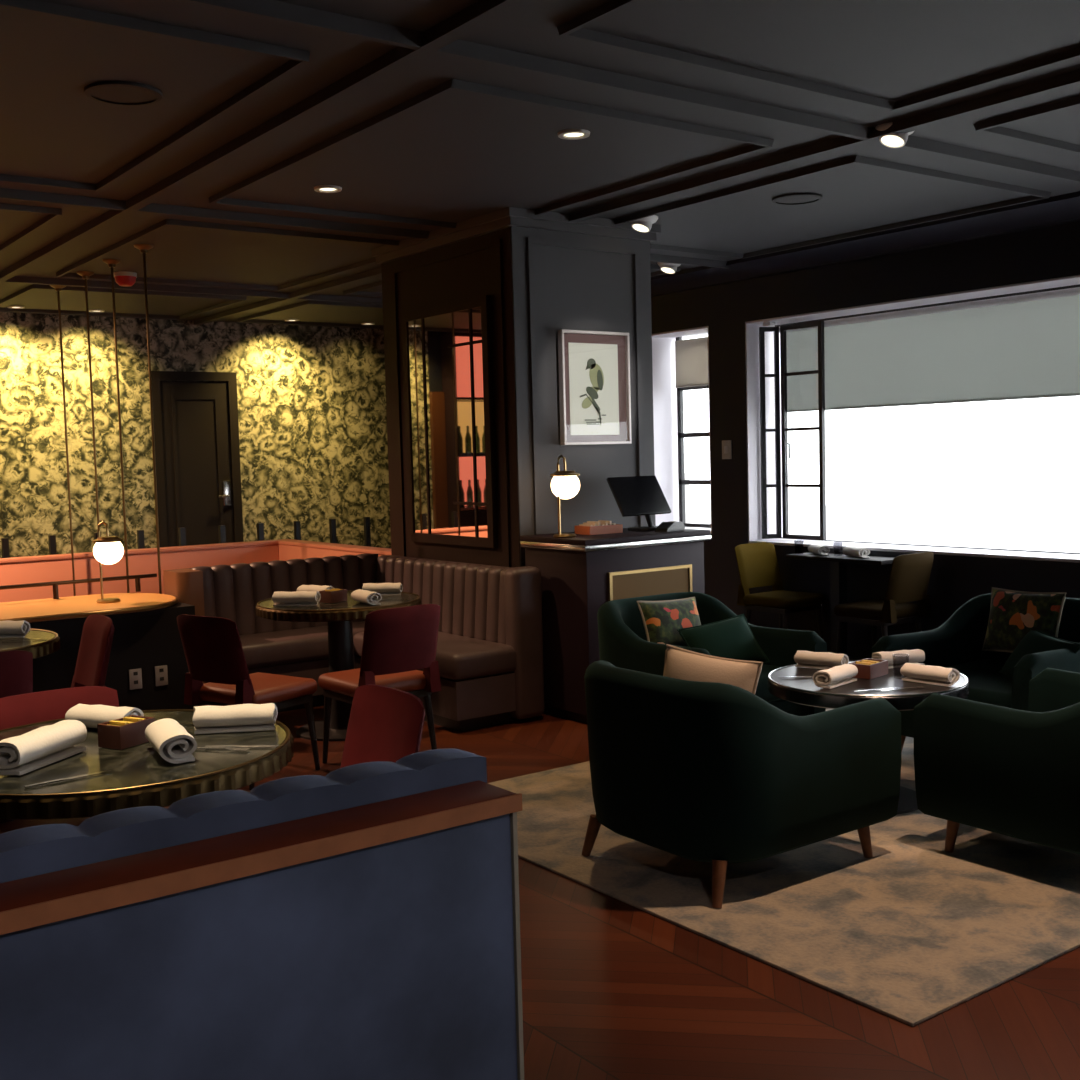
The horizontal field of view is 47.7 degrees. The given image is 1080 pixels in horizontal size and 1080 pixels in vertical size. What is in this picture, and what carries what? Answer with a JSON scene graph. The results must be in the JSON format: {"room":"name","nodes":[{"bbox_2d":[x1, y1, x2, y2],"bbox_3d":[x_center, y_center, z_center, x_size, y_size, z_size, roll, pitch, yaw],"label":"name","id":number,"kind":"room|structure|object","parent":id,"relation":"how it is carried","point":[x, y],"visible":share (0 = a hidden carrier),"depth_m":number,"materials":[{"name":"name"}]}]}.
{"room":"restaurant","nodes":[
{"label":"restaurant","id":0,"kind":"room"},
{"bbox_2d":[0,312,390,557],"bbox_3d":[-3.905,-0.718,12.386,6.460,3.000,0.200,-4,5,-36],"label":"wall","id":1,"kind":"structure","parent":0,"point":[312,416],"depth_m":12.30,"materials":[{"name":"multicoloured paper"}]},
{"bbox_2d":[151,371,243,546],"bbox_3d":[-3.487,-0.478,12.520,0.900,2.480,0.100,-4,5,-36],"label":"door","id":2,"kind":"structure","parent":1,"relation":"in","point":[195,414],"depth_m":12.51,"materials":[{"name":"black paint"}]},
{"bbox_2d":[382,226,655,566],"bbox_3d":[-0.159,-0.528,8.277,1.090,3.000,1.570,-4,5,-36],"label":"pillar","id":3,"kind":"structure","parent":0,"point":[575,289],"depth_m":7.54,"materials":[{"name":"grey paint"}]},
{"bbox_2d":[401,295,497,547],"bbox_3d":[-0.596,-0.740,7.886,0.036,1.540,1.020,-4,5,-36],"label":"wall mirror","id":4,"kind":"object","parent":3,"relation":"attached to","point":[448,356],"visible":1,"depth_m":7.83,"materials":[{"name":"black mirror"}]},
{"bbox_2d":[381,227,520,567],"bbox_3d":[-0.598,-0.451,7.955,0.006,2.875,1.562,-4,5,-36],"label":"molding","id":5,"kind":"structure","parent":3,"relation":"attached to","point":[471,275],"depth_m":7.74,"materials":[{"name":"black"}]},
{"bbox_2d":[392,239,510,566],"bbox_3d":[-0.588,-0.537,7.915,0.014,2.590,1.300,-4,5,-36],"label":"frame","id":6,"kind":"structure","parent":3,"relation":"attached to","point":[498,243],"depth_m":7.46,"materials":[{"name":"black"}]},
{"bbox_2d":[371,207,660,263],"bbox_3d":[-0.197,-1.974,8.175,1.190,0.099,1.670,-4,5,-36],"label":"crown molding","id":7,"kind":"structure","parent":3,"relation":"attached to","point":[506,217],"depth_m":7.56,"materials":[{"name":"grey paint"}]},
{"bbox_2d":[526,237,644,534],"bbox_3d":[0.310,-0.541,7.633,0.875,2.590,0.020,-4,5,-36],"label":"molding","id":8,"kind":"structure","parent":3,"relation":"attached to","point":[530,241],"depth_m":7.41,"materials":[{"name":"grey paint"}]},
{"bbox_2d":[558,329,631,444],"bbox_3d":[0.345,-0.945,7.598,0.540,0.700,0.044,-4,5,-36],"label":"framed picture","id":9,"kind":"object","parent":3,"relation":"attached to","point":[595,391],"visible":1,"depth_m":7.59,"materials":[{"name":"paper"}]},
{"bbox_2d":[0,0,1079,328],"bbox_3d":[-1.410,-1.837,4.901,11.160,0.150,15.100,-4,5,-36],"label":"ceiling","id":10,"kind":"structure","parent":0,"point":[456,156],"depth_m":5.39,"materials":[{"name":"grey paint"}]},
{"bbox_2d":[84,81,161,105],"bbox_3d":[-1.623,-1.739,4.761,0.290,0.014,0.290,-4,5,-36],"label":"ceiling speaker","id":11,"kind":"object","parent":10,"relation":"attached to","point":[125,93],"visible":1,"depth_m":4.74,"materials":[{"name":"black"}]},
{"bbox_2d":[90,86,156,103],"bbox_3d":[-1.623,-1.741,4.761,0.252,0.009,0.252,-4,5,-36],"label":"grille","id":12,"kind":"object","parent":11,"relation":"attached to","point":[105,94],"depth_m":4.76,"materials":[{"name":"black"}]},
{"bbox_2d":[114,271,136,286],"bbox_3d":[-3.142,-1.972,9.253,0.170,0.100,0.170,-4,5,-36],"label":"fire alarm","id":13,"kind":"object","parent":10,"relation":"attached to","point":[123,278],"visible":0.99,"depth_m":9.19,"materials":[{"name":"red plastic"}]},
{"bbox_2d":[314,185,341,192],"bbox_3d":[-1.135,-1.878,6.534,0.150,0.012,0.150,-4,5,-36],"label":"recessed light","id":14,"kind":"object","parent":10,"relation":"in","point":[321,188],"visible":1,"depth_m":6.52,"materials":[{"name":"white"}]},
{"bbox_2d":[0,0,1079,324],"bbox_3d":[-1.480,-1.733,4.855,10.480,0.046,14.600,-4,5,-36],"label":"ceiling beams","id":15,"kind":"structure","parent":10,"relation":"attached to","point":[443,38],"depth_m":5.40,"materials":[{"name":"grey paint"}]},
{"bbox_2d":[0,0,1079,327],"bbox_3d":[-1.072,-1.778,5.235,8.836,0.031,13.938,-4,5,-36],"label":"molding","id":16,"kind":"structure","parent":10,"relation":"attached to","point":[575,29],"depth_m":5.79,"materials":[{"name":"grey paint"}]},
{"bbox_2d":[557,129,589,139],"bbox_3d":[0.154,-1.842,5.547,0.150,0.012,0.150,-4,5,-36],"label":"recessed light","id":17,"kind":"object","parent":10,"relation":"in","point":[568,134],"visible":1,"depth_m":5.54,"materials":[{"name":"grey"}]},
{"bbox_2d":[629,215,657,232],"bbox_3d":[0.641,-1.961,7.594,0.190,0.088,0.190,-4,5,-36],"label":"spotlight","id":18,"kind":"object","parent":10,"relation":"attached to","point":[644,225],"visible":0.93,"depth_m":7.55,"materials":[{"name":"white"}]},
{"bbox_2d":[772,193,821,204],"bbox_3d":[1.499,-1.988,7.119,0.290,0.014,0.290,-4,5,-36],"label":"ceiling speaker","id":19,"kind":"object","parent":10,"relation":"attached to","point":[792,198],"visible":1,"depth_m":7.10,"materials":[{"name":"black"}]},
{"bbox_2d":[776,196,818,203],"bbox_3d":[1.499,-1.990,7.119,0.252,0.009,0.252,-4,5,-36],"label":"grille","id":20,"kind":"object","parent":19,"relation":"attached to","point":[779,199],"depth_m":7.13,"materials":[{"name":"black"}]},
{"bbox_2d":[875,122,913,147],"bbox_3d":[1.627,-1.846,5.590,0.190,0.088,0.190,-4,5,-36],"label":"spotlight","id":21,"kind":"object","parent":10,"relation":"attached to","point":[895,140],"visible":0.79,"depth_m":5.56,"materials":[{"name":"white plastic"}]},
{"bbox_2d":[13,705,1079,1079],"bbox_3d":[-1.327,1.289,5.121,11.160,0.120,15.100,-4,5,-36],"label":"floor","id":22,"kind":"structure","parent":0,"point":[613,989],"depth_m":3.39,"materials":[{"name":"brown wood"}]},
{"bbox_2d":[0,650,32,820],"bbox_3d":[-2.335,0.850,4.990,0.450,0.832,0.558,-4,5,-36],"label":"dining chair","id":23,"kind":"object","parent":22,"relation":"on","point":[16,666],"visible":0.28,"depth_m":4.85,"materials":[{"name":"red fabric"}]},
{"bbox_2d":[0,629,59,658],"bbox_3d":[-2.704,0.849,5.661,0.929,0.754,0.929,-4,5,-36],"label":"round table","id":24,"kind":"object","parent":22,"relation":"on","point":[41,647],"visible":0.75,"depth_m":5.62,"materials":[{"name":"stone"}]},
{"bbox_2d":[0,620,29,637],"bbox_3d":[-2.559,0.421,5.778,0.255,0.078,0.101,-2,4,-1],"label":"napkin","id":25,"kind":"object","parent":24,"relation":"on","point":[8,629],"visible":1,"depth_m":5.74,"materials":[{"name":"white fabric"}]},
{"bbox_2d":[0,686,118,833],"bbox_3d":[-1.425,0.912,3.759,0.450,0.832,0.558,-4,5,-36],"label":"dining chair","id":26,"kind":"object","parent":22,"relation":"on","point":[35,707],"visible":0.17,"depth_m":3.89,"materials":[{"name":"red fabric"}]},
{"bbox_2d":[50,285,75,595],"bbox_3d":[-3.807,-0.542,9.854,0.130,3.000,0.130,-4,5,-36],"label":"brass pole","id":27,"kind":"object","parent":22,"relation":"on","point":[58,288],"visible":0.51,"depth_m":9.82,"materials":[{"name":"brown metal"}]},
{"bbox_2d":[76,271,99,527],"bbox_3d":[-3.368,-0.512,9.259,0.130,3.000,0.130,-4,5,-36],"label":"brass pole","id":28,"kind":"object","parent":22,"relation":"on","point":[85,275],"visible":0.67,"depth_m":9.20,"materials":[{"name":"brown metal"}]},
{"bbox_2d":[71,614,114,687],"bbox_3d":[-2.287,0.796,5.729,0.558,0.832,0.450,-4,5,-34],"label":"dining chair","id":29,"kind":"object","parent":22,"relation":"on","point":[92,662],"visible":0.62,"depth_m":5.81,"materials":[{"name":"red fabric"}]},
{"bbox_2d":[0,593,197,709],"bbox_3d":[-3.759,0.829,6.374,3.790,0.750,0.914,-4,5,-36],"label":"bar counter","id":30,"kind":"object","parent":22,"relation":"on","point":[146,636],"depth_m":6.99,"materials":[{"name":"black"}]},
{"bbox_2d":[0,573,156,598],"bbox_3d":[-3.938,0.383,6.680,3.720,0.105,0.032,-4,5,-36],"label":"barrier","id":31,"kind":"object","parent":30,"relation":"on","point":[55,584],"visible":1,"depth_m":7.47,"materials":[{"name":"brown metal"}]},
{"bbox_2d":[0,593,174,622],"bbox_3d":[-3.775,0.471,6.344,3.774,0.030,0.880,-4,5,-36],"label":"countertop","id":32,"kind":"structure","parent":30,"relation":"on","point":[84,603],"depth_m":7.07,"materials":[{"name":"brown"}]},
{"bbox_2d":[92,521,123,602],"bbox_3d":[-2.528,0.125,7.162,0.176,0.477,0.176,-4,5,-36],"label":"table lamp","id":33,"kind":"object","parent":30,"relation":"on","point":[107,550],"visible":1,"depth_m":7.11,"materials":[{"name":"glass"}]},
{"bbox_2d":[129,668,141,689],"bbox_3d":[-2.314,0.796,6.984,0.072,0.115,0.013,-4,5,-36],"label":"wall outlet","id":34,"kind":"object","parent":30,"relation":"attached to","point":[135,675],"visible":1,"depth_m":6.98,"materials":[{"name":"grey"}]},
{"bbox_2d":[155,665,167,685],"bbox_3d":[-2.193,0.786,7.073,0.072,0.115,0.013,-4,5,-36],"label":"wall outlet","id":35,"kind":"object","parent":30,"relation":"attached to","point":[161,674],"visible":1,"depth_m":7.07,"materials":[{"name":"grey"}]},
{"bbox_2d":[102,259,129,592],"bbox_3d":[-2.994,-0.486,8.753,0.130,3.000,0.130,-4,5,-36],"label":"brass pole","id":36,"kind":"object","parent":22,"relation":"on","point":[111,263],"visible":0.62,"depth_m":8.71,"materials":[{"name":"brown metal"}]},
{"bbox_2d":[0,709,293,819],"bbox_3d":[-1.206,0.962,3.501,1.009,0.754,1.009,-4,5,-36],"label":"round table","id":37,"kind":"object","parent":22,"relation":"on","point":[139,776],"visible":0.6,"depth_m":3.19,"materials":[{"name":"stone"}]},
{"bbox_2d":[0,720,86,775],"bbox_3d":[-1.362,0.558,3.309,0.115,0.089,0.290,0,4,16],"label":"napkin","id":38,"kind":"object","parent":37,"relation":"on","point":[42,746],"visible":1,"depth_m":3.27,"materials":[{"name":"white fabric"}]},
{"bbox_2d":[24,770,111,787],"bbox_3d":[-1.205,0.610,3.123,0.220,0.004,0.018,-5,5,-41],"label":"table knife","id":39,"kind":"object","parent":37,"relation":"on","point":[90,774],"visible":1,"depth_m":3.11,"materials":[{"name":"silver metal"}]},
{"bbox_2d":[65,704,143,727],"bbox_3d":[-1.319,0.538,3.704,0.232,0.071,0.092,0,4,24],"label":"napkin","id":40,"kind":"object","parent":37,"relation":"on","point":[90,716],"visible":0.78,"depth_m":3.68,"materials":[{"name":"white fabric"}]},
{"bbox_2d":[97,715,154,749],"bbox_3d":[-1.187,0.550,3.507,0.090,0.069,0.130,1,5,29],"label":"condiment caddy","id":41,"kind":"object","parent":37,"relation":"on","point":[129,731],"visible":0.93,"depth_m":3.46,"materials":[{"name":"brown wood"}]},
{"bbox_2d":[145,718,196,763],"bbox_3d":[-1.017,0.550,3.360,0.101,0.078,0.255,-4,4,-26],"label":"napkin","id":42,"kind":"object","parent":37,"relation":"on","point":[171,740],"visible":1,"depth_m":3.28,"materials":[{"name":"white fabric"}]},
{"bbox_2d":[192,703,277,733],"bbox_3d":[-0.913,0.529,3.652,0.244,0.075,0.096,-2,4,-6],"label":"napkin","id":43,"kind":"object","parent":37,"relation":"on","point":[240,717],"visible":1,"depth_m":3.62,"materials":[{"name":"white fabric"}]},
{"bbox_2d":[134,244,161,593],"bbox_3d":[-2.590,-0.459,8.207,0.130,3.000,0.130,-4,5,-36],"label":"brass pole","id":44,"kind":"object","parent":22,"relation":"on","point":[143,248],"visible":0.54,"depth_m":8.17,"materials":[{"name":"brown metal"}]},
{"bbox_2d":[0,539,390,602],"bbox_3d":[-4.097,0.653,8.430,6.300,0.830,2.560,-4,5,-36],"label":"wall","id":45,"kind":"structure","parent":22,"relation":"on","point":[57,567],"depth_m":10.25,"materials":[{"name":"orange paint"}]},
{"bbox_2d":[1,517,390,557],"bbox_3d":[-3.364,0.360,11.460,5.700,0.950,0.050,-4,5,-36],"label":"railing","id":46,"kind":"object","parent":22,"relation":"on","point":[332,522],"visible":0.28,"depth_m":11.66,"materials":[{"name":"black metal"}]},
{"bbox_2d":[176,614,319,789],"bbox_3d":[-1.442,0.755,6.003,0.450,0.832,0.558,1,5,36],"label":"dining chair","id":47,"kind":"object","parent":22,"relation":"on","point":[212,646],"visible":0.91,"depth_m":5.83,"materials":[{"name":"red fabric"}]},
{"bbox_2d":[0,749,523,1079],"bbox_3d":[-1.285,0.947,1.370,2.635,1.088,0.750,-4,5,-36],"label":"banquette","id":48,"kind":"object","parent":22,"relation":"on","point":[361,921],"visible":1,"depth_m":1.61,"materials":[{"name":"fabric"}]},
{"bbox_2d":[256,591,420,740],"bbox_3d":[-1.133,0.715,6.978,0.929,0.754,0.929,-4,5,-36],"label":"round table","id":49,"kind":"object","parent":22,"relation":"on","point":[339,619],"visible":0.71,"depth_m":6.87,"materials":[{"name":"stone"}]},
{"bbox_2d":[272,591,320,605],"bbox_3d":[-1.347,0.321,6.742,0.255,0.078,0.101,-1,4,6],"label":"napkin","id":50,"kind":"object","parent":49,"relation":"on","point":[280,598],"visible":1,"depth_m":6.70,"materials":[{"name":"white fabric"}]},
{"bbox_2d":[296,585,334,591],"bbox_3d":[-1.302,0.298,7.104,0.232,0.071,0.092,1,5,34],"label":"napkin","id":51,"kind":"object","parent":49,"relation":"on","point":[309,588],"visible":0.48,"depth_m":7.08,"materials":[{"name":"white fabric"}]},
{"bbox_2d":[319,589,347,602],"bbox_3d":[-1.163,0.312,6.873,0.090,0.069,0.130,1,5,34],"label":"condiment caddy","id":52,"kind":"object","parent":49,"relation":"on","point":[331,595],"visible":0.98,"depth_m":6.83,"materials":[{"name":"brown wood"}]},
{"bbox_2d":[351,589,381,604],"bbox_3d":[-0.958,0.315,6.739,0.092,0.071,0.232,-4,5,-31],"label":"napkin","id":53,"kind":"object","parent":49,"relation":"on","point":[364,596],"visible":1,"depth_m":6.68,"materials":[{"name":"white fabric"}]},
{"bbox_2d":[362,583,402,595],"bbox_3d":[-0.923,0.285,7.141,0.232,0.071,0.092,-1,4,4],"label":"napkin","id":54,"kind":"object","parent":49,"relation":"on","point":[384,589],"visible":0.9,"depth_m":7.10,"materials":[{"name":"white fabric"}]},
{"bbox_2d":[163,553,544,731],"bbox_3d":[-1.151,0.615,7.371,1.590,0.900,1.840,-4,5,-36],"label":"banquette","id":55,"kind":"object","parent":22,"relation":"on","point":[489,651],"visible":0.69,"depth_m":7.45,"materials":[{"name":"brown leather"}]},
{"bbox_2d":[239,621,364,668],"bbox_3d":[-1.478,0.665,7.816,1.275,0.155,0.460,-4,5,-36],"label":"seat cushion","id":56,"kind":"object","parent":55,"relation":"on","point":[288,648],"depth_m":7.57,"materials":[{"name":"brown leather"}]},
{"bbox_2d":[353,631,515,680],"bbox_3d":[-0.649,0.673,7.380,0.460,0.155,1.215,-4,5,-36],"label":"seat cushion","id":57,"kind":"object","parent":55,"relation":"on","point":[459,658],"depth_m":6.94,"materials":[{"name":"brown leather"}]},
{"bbox_2d":[318,604,440,763],"bbox_3d":[-0.794,0.727,6.148,0.450,0.832,0.558,-5,5,-38],"label":"dining chair","id":58,"kind":"object","parent":22,"relation":"on","point":[398,642],"visible":0.87,"depth_m":5.99,"materials":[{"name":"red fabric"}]},
{"bbox_2d":[340,684,424,767],"bbox_3d":[-0.645,0.897,3.676,0.558,0.832,0.450,-4,5,-36],"label":"dining chair","id":59,"kind":"object","parent":22,"relation":"on","point":[385,723],"visible":0.34,"depth_m":3.79,"materials":[{"name":"red leather"}]},
{"bbox_2d":[520,528,710,723],"bbox_3d":[0.469,0.489,7.371,0.976,1.065,0.633,-4,5,-36],"label":"stand","id":60,"kind":"object","parent":22,"relation":"on","point":[581,573],"visible":0.63,"depth_m":7.07,"materials":[{"name":"black paint"}]},
{"bbox_2d":[550,455,579,537],"bbox_3d":[0.149,-0.255,7.068,0.176,0.477,0.176,-4,5,-36],"label":"table lamp","id":61,"kind":"object","parent":60,"relation":"on","point":[565,484],"visible":1,"depth_m":7.01,"materials":[{"name":"glass"}]},
{"bbox_2d":[575,520,622,534],"bbox_3d":[0.352,-0.077,7.327,0.240,0.074,0.160,-4,5,-32],"label":"tray","id":62,"kind":"object","parent":60,"relation":"on","point":[600,526],"visible":1,"depth_m":7.27,"materials":[{"name":"brown wood"}]},
{"bbox_2d":[520,528,710,545],"bbox_3d":[0.454,-0.027,7.336,0.970,0.030,0.630,-4,5,-36],"label":"countertop","id":63,"kind":"structure","parent":60,"relation":"on","point":[627,535],"depth_m":7.11,"materials":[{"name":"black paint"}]},
{"bbox_2d":[606,475,670,530],"bbox_3d":[0.627,-0.225,7.492,0.400,0.331,0.210,-5,5,-38],"label":"monitor","id":64,"kind":"object","parent":60,"relation":"on","point":[633,495],"visible":0.88,"depth_m":7.49,"materials":[{"name":"black"}]},
{"bbox_2d":[655,521,684,531],"bbox_3d":[0.785,-0.083,7.371,0.090,0.056,0.190,2,5,42],"label":"card reader","id":65,"kind":"object","parent":60,"relation":"on","point":[670,526],"visible":1,"depth_m":7.33,"materials":[{"name":"black"}]},
{"bbox_2d":[735,542,824,639],"bbox_3d":[1.779,0.449,9.129,0.450,0.832,0.558,-4,5,-36],"label":"dining chair","id":66,"kind":"object","parent":22,"relation":"on","point":[757,563],"visible":0.92,"depth_m":9.14,"materials":[{"name":"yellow fabric"}]},
{"bbox_2d":[488,709,1079,1025],"bbox_3d":[1.507,1.132,5.335,3.310,0.011,2.750,-4,5,-36],"label":"area rug","id":67,"kind":"object","parent":22,"relation":"on","point":[910,932],"visible":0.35,"depth_m":4.18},
{"bbox_2d":[597,592,826,715],"bbox_3d":[0.831,0.699,6.334,0.877,0.757,0.952,-4,5,-36],"label":"armchair","id":68,"kind":"object","parent":67,"relation":"on","point":[623,643],"visible":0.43,"depth_m":6.25,"materials":[{"name":"green fabric"}]},
{"bbox_2d":[637,597,700,646],"bbox_3d":[0.701,0.457,6.417,0.464,0.314,0.164,-5,5,-42],"label":"cushion","id":69,"kind":"object","parent":68,"relation":"on","point":[661,619],"visible":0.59,"depth_m":6.33,"materials":[{"name":"fabric"}]},
{"bbox_2d":[677,613,770,663],"bbox_3d":[0.955,0.552,6.336,0.451,0.292,0.202,-4,5,-27],"label":"cushion","id":70,"kind":"object","parent":68,"relation":"on","point":[731,638],"visible":0.6,"depth_m":6.30,"materials":[{"name":"teal fabric"}]},
{"bbox_2d":[755,664,780,701],"bbox_3d":[0.874,0.722,6.278,0.650,0.128,0.810,-4,5,-36],"label":"seat cushion","id":71,"kind":"object","parent":68,"relation":"on","point":[762,691],"depth_m":5.97,"materials":[{"name":"green fabric"}]},
{"bbox_2d":[582,660,900,907],"bbox_3d":[0.708,0.824,4.611,0.952,0.757,0.877,-4,5,-36],"label":"armchair","id":72,"kind":"object","parent":67,"relation":"on","point":[718,774],"visible":1,"depth_m":4.23,"materials":[{"name":"green fabric"}]},
{"bbox_2d":[663,644,762,693],"bbox_3d":[0.599,0.593,4.458,0.166,0.374,0.481,-5,5,-40],"label":"cushion","id":73,"kind":"object","parent":72,"relation":"on","point":[683,664],"visible":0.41,"depth_m":4.40,"materials":[{"name":"beige fabric"}]},
{"bbox_2d":[768,660,968,814],"bbox_3d":[1.418,0.859,5.300,0.840,0.542,0.840,-4,5,-31],"label":"round table","id":74,"kind":"object","parent":67,"relation":"on","point":[803,691],"visible":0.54,"depth_m":5.06,"materials":[{"name":"black paint"}]},
{"bbox_2d":[794,650,848,668],"bbox_3d":[1.270,0.541,5.525,0.232,0.071,0.092,1,5,34],"label":"napkin","id":75,"kind":"object","parent":74,"relation":"on","point":[804,659],"visible":0.97,"depth_m":5.50,"materials":[{"name":"white fabric"}]},
{"bbox_2d":[813,664,857,688],"bbox_3d":[1.242,0.570,5.136,0.092,0.071,0.232,2,6,43],"label":"napkin","id":76,"kind":"object","parent":74,"relation":"on","point":[836,676],"visible":1,"depth_m":5.09,"materials":[{"name":"white fabric"}]},
{"bbox_2d":[849,658,887,678],"bbox_3d":[1.428,0.557,5.304,0.100,0.064,0.160,2,6,43],"label":"condiment caddy","id":77,"kind":"object","parent":74,"relation":"on","point":[868,668],"visible":0.91,"depth_m":5.26,"materials":[{"name":"brown wood"}]},
{"bbox_2d":[872,649,924,668],"bbox_3d":[1.614,0.533,5.509,0.232,0.071,0.092,-3,4,-16],"label":"napkin","id":78,"kind":"object","parent":74,"relation":"on","point":[896,659],"visible":0.82,"depth_m":5.48,"materials":[{"name":"white fabric"}]},
{"bbox_2d":[900,663,959,686],"bbox_3d":[1.633,0.560,5.120,0.092,0.071,0.232,-5,5,-41],"label":"napkin","id":79,"kind":"object","parent":74,"relation":"on","point":[935,675],"visible":1,"depth_m":5.08,"materials":[{"name":"white fabric"}]},
{"bbox_2d":[871,593,1079,752],"bbox_3d":[2.269,0.688,5.945,0.952,0.757,0.877,-4,5,-36],"label":"armchair","id":80,"kind":"object","parent":67,"relation":"on","point":[957,644],"visible":0.41,"depth_m":6.03,"materials":[{"name":"green fabric"}]},
{"bbox_2d":[945,659,1011,707],"bbox_3d":[2.212,0.713,5.904,0.810,0.128,0.650,-4,5,-36],"label":"seat cushion","id":81,"kind":"object","parent":80,"relation":"on","point":[987,686],"depth_m":5.76,"materials":[{"name":"green fabric"}]},
{"bbox_2d":[982,587,1066,652],"bbox_3d":[2.378,0.406,6.010,0.153,0.336,0.478,-3,4,-25],"label":"cushion","id":82,"kind":"object","parent":80,"relation":"on","point":[1013,614],"visible":0.82,"depth_m":5.97,"materials":[{"name":"fabric"}]},
{"bbox_2d":[998,630,1079,677],"bbox_3d":[2.334,0.559,5.713,0.183,0.246,0.416,-2,4,-9],"label":"cushion","id":83,"kind":"object","parent":80,"relation":"on","point":[1036,641],"visible":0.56,"depth_m":5.74,"materials":[{"name":"teal fabric"}]},
{"bbox_2d":[913,668,1079,854],"bbox_3d":[2.043,0.796,4.494,0.877,0.757,0.952,-4,5,-36],"label":"armchair","id":84,"kind":"object","parent":67,"relation":"on","point":[1011,772],"visible":1,"depth_m":4.36,"materials":[{"name":"green fabric"}]},
{"bbox_2d":[786,552,894,659],"bbox_3d":[2.126,0.502,8.705,0.410,0.765,0.860,-4,5,-36],"label":"table","id":85,"kind":"object","parent":22,"relation":"on","point":[838,562],"visible":0.63,"depth_m":8.67,"materials":[{"name":"black"}]},
{"bbox_2d":[808,544,829,555],"bbox_3d":[2.033,0.070,8.904,0.092,0.071,0.232,-2,4,-6],"label":"napkin","id":86,"kind":"object","parent":85,"relation":"on","point":[813,548],"visible":1,"depth_m":8.83,"materials":[{"name":"white fabric"}]},
{"bbox_2d":[842,546,869,557],"bbox_3d":[2.236,0.084,8.630,0.092,0.071,0.232,-3,4,-16],"label":"napkin","id":87,"kind":"object","parent":85,"relation":"on","point":[861,552],"visible":1,"depth_m":8.56,"materials":[{"name":"white fabric"}]},
{"bbox_2d":[834,552,933,653],"bbox_3d":[2.355,0.491,8.316,0.450,0.832,0.558,-4,5,-36],"label":"dining chair","id":88,"kind":"object","parent":22,"relation":"on","point":[909,577],"visible":0.94,"depth_m":8.15,"materials":[{"name":"brown fabric"}]},
{"bbox_2d":[651,221,1079,658],"bbox_3d":[2.953,-0.605,8.190,0.410,3.000,14.700,-4,5,-36],"label":"wall","id":89,"kind":"structure","parent":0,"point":[1048,252],"depth_m":8.87,"materials":[{"name":"black paint"}]},
{"bbox_2d":[652,326,711,533],"bbox_3d":[1.305,-0.922,10.391,0.396,1.688,0.818,-4,5,-36],"label":"window frame","id":90,"kind":"structure","parent":89,"relation":"attached to","point":[663,344],"depth_m":10.72,"materials":[{"name":"white paint"}]},
{"bbox_2d":[675,337,708,387],"bbox_3d":[1.370,-1.515,10.372,0.016,0.408,0.640,-4,5,-36],"label":"roller blind","id":91,"kind":"object","parent":89,"relation":"attached to","point":[691,355],"visible":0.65,"depth_m":10.46,"materials":[{"name":"beige fabric"}]},
{"bbox_2d":[676,337,710,527],"bbox_3d":[1.418,-0.933,10.474,0.035,1.654,0.790,-4,5,-36],"label":"window","id":92,"kind":"structure","parent":89,"relation":"attached to","point":[682,482],"depth_m":10.70,"materials":[{"name":"black metal"}]},
{"bbox_2d":[722,440,731,458],"bbox_3d":[1.496,-0.724,9.795,0.018,0.150,0.100,-4,5,-36],"label":"light switch","id":93,"kind":"object","parent":89,"relation":"attached to","point":[726,444],"visible":1,"depth_m":9.79,"materials":[{"name":"grey"}]},
{"bbox_2d":[759,327,781,538],"bbox_3d":[1.825,-0.847,9.699,0.153,1.670,0.075,-2,4,-5],"label":"casement leaf","id":94,"kind":"object","parent":89,"relation":"attached to","point":[762,330],"visible":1,"depth_m":9.66,"materials":[{"name":"black metal"}]},
{"bbox_2d":[651,191,1079,296],"bbox_3d":[2.673,-2.013,7.937,0.159,0.140,14.640,-4,5,-36],"label":"crown molding","id":95,"kind":"structure","parent":89,"relation":"attached to","point":[1065,208],"depth_m":8.35,"materials":[{"name":"black paint"}]},
{"bbox_2d":[745,275,1079,542],"bbox_3d":[3.629,-0.727,7.252,0.396,1.738,6.198,-4,5,-36],"label":"window frame","id":96,"kind":"structure","parent":89,"relation":"attached to","point":[751,327],"depth_m":9.64,"materials":[{"name":"white paint"}]},
{"bbox_2d":[750,538,1079,562],"bbox_3d":[3.652,0.130,7.313,0.396,0.019,6.168,-4,5,-36],"label":"window sill","id":97,"kind":"structure","parent":89,"relation":"attached to","point":[1062,557],"depth_m":8.39,"materials":[{"name":"white paint"}]},
{"bbox_2d":[775,284,1079,553],"bbox_3d":[3.742,-0.739,7.335,0.035,1.704,6.170,-4,5,-36],"label":"window","id":98,"kind":"structure","parent":89,"relation":"attached to","point":[1071,286],"depth_m":8.51,"materials":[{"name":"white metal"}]},
{"bbox_2d":[780,321,825,540],"bbox_3d":[2.058,-0.838,9.492,0.075,1.670,0.415,-4,5,-36],"label":"casement leaf","id":99,"kind":"object","parent":98,"relation":"attached to","point":[785,446],"visible":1,"depth_m":9.45,"materials":[{"name":"black metal"}]},
{"bbox_2d":[779,287,1079,411],"bbox_3d":[3.711,-1.225,7.245,0.050,0.677,6.070,-4,5,-36],"label":"roller blind","id":100,"kind":"object","parent":89,"relation":"attached to","point":[1025,346],"visible":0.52,"depth_m":8.46,"materials":[{"name":"grey fabric"}]},
{"label":"outside","id":101,"kind":"structure","parent":0,"visible":0},
{"bbox_2d":[690,504,1079,552],"bbox_3d":[9.770,0.372,18.447,22.520,0.150,42.000,-4,5,-36],"label":"ground","id":102,"kind":"structure","parent":101,"point":[1038,530],"depth_m":27.53,"materials":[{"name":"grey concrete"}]},
{"bbox_2d":[685,469,689,522],"bbox_3d":[1.782,-0.048,14.821,0.180,1.620,0.180,-4,5,-36],"label":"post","id":103,"kind":"object","parent":102,"relation":"on","point":[687,487],"visible":0.3,"depth_m":14.75,"materials":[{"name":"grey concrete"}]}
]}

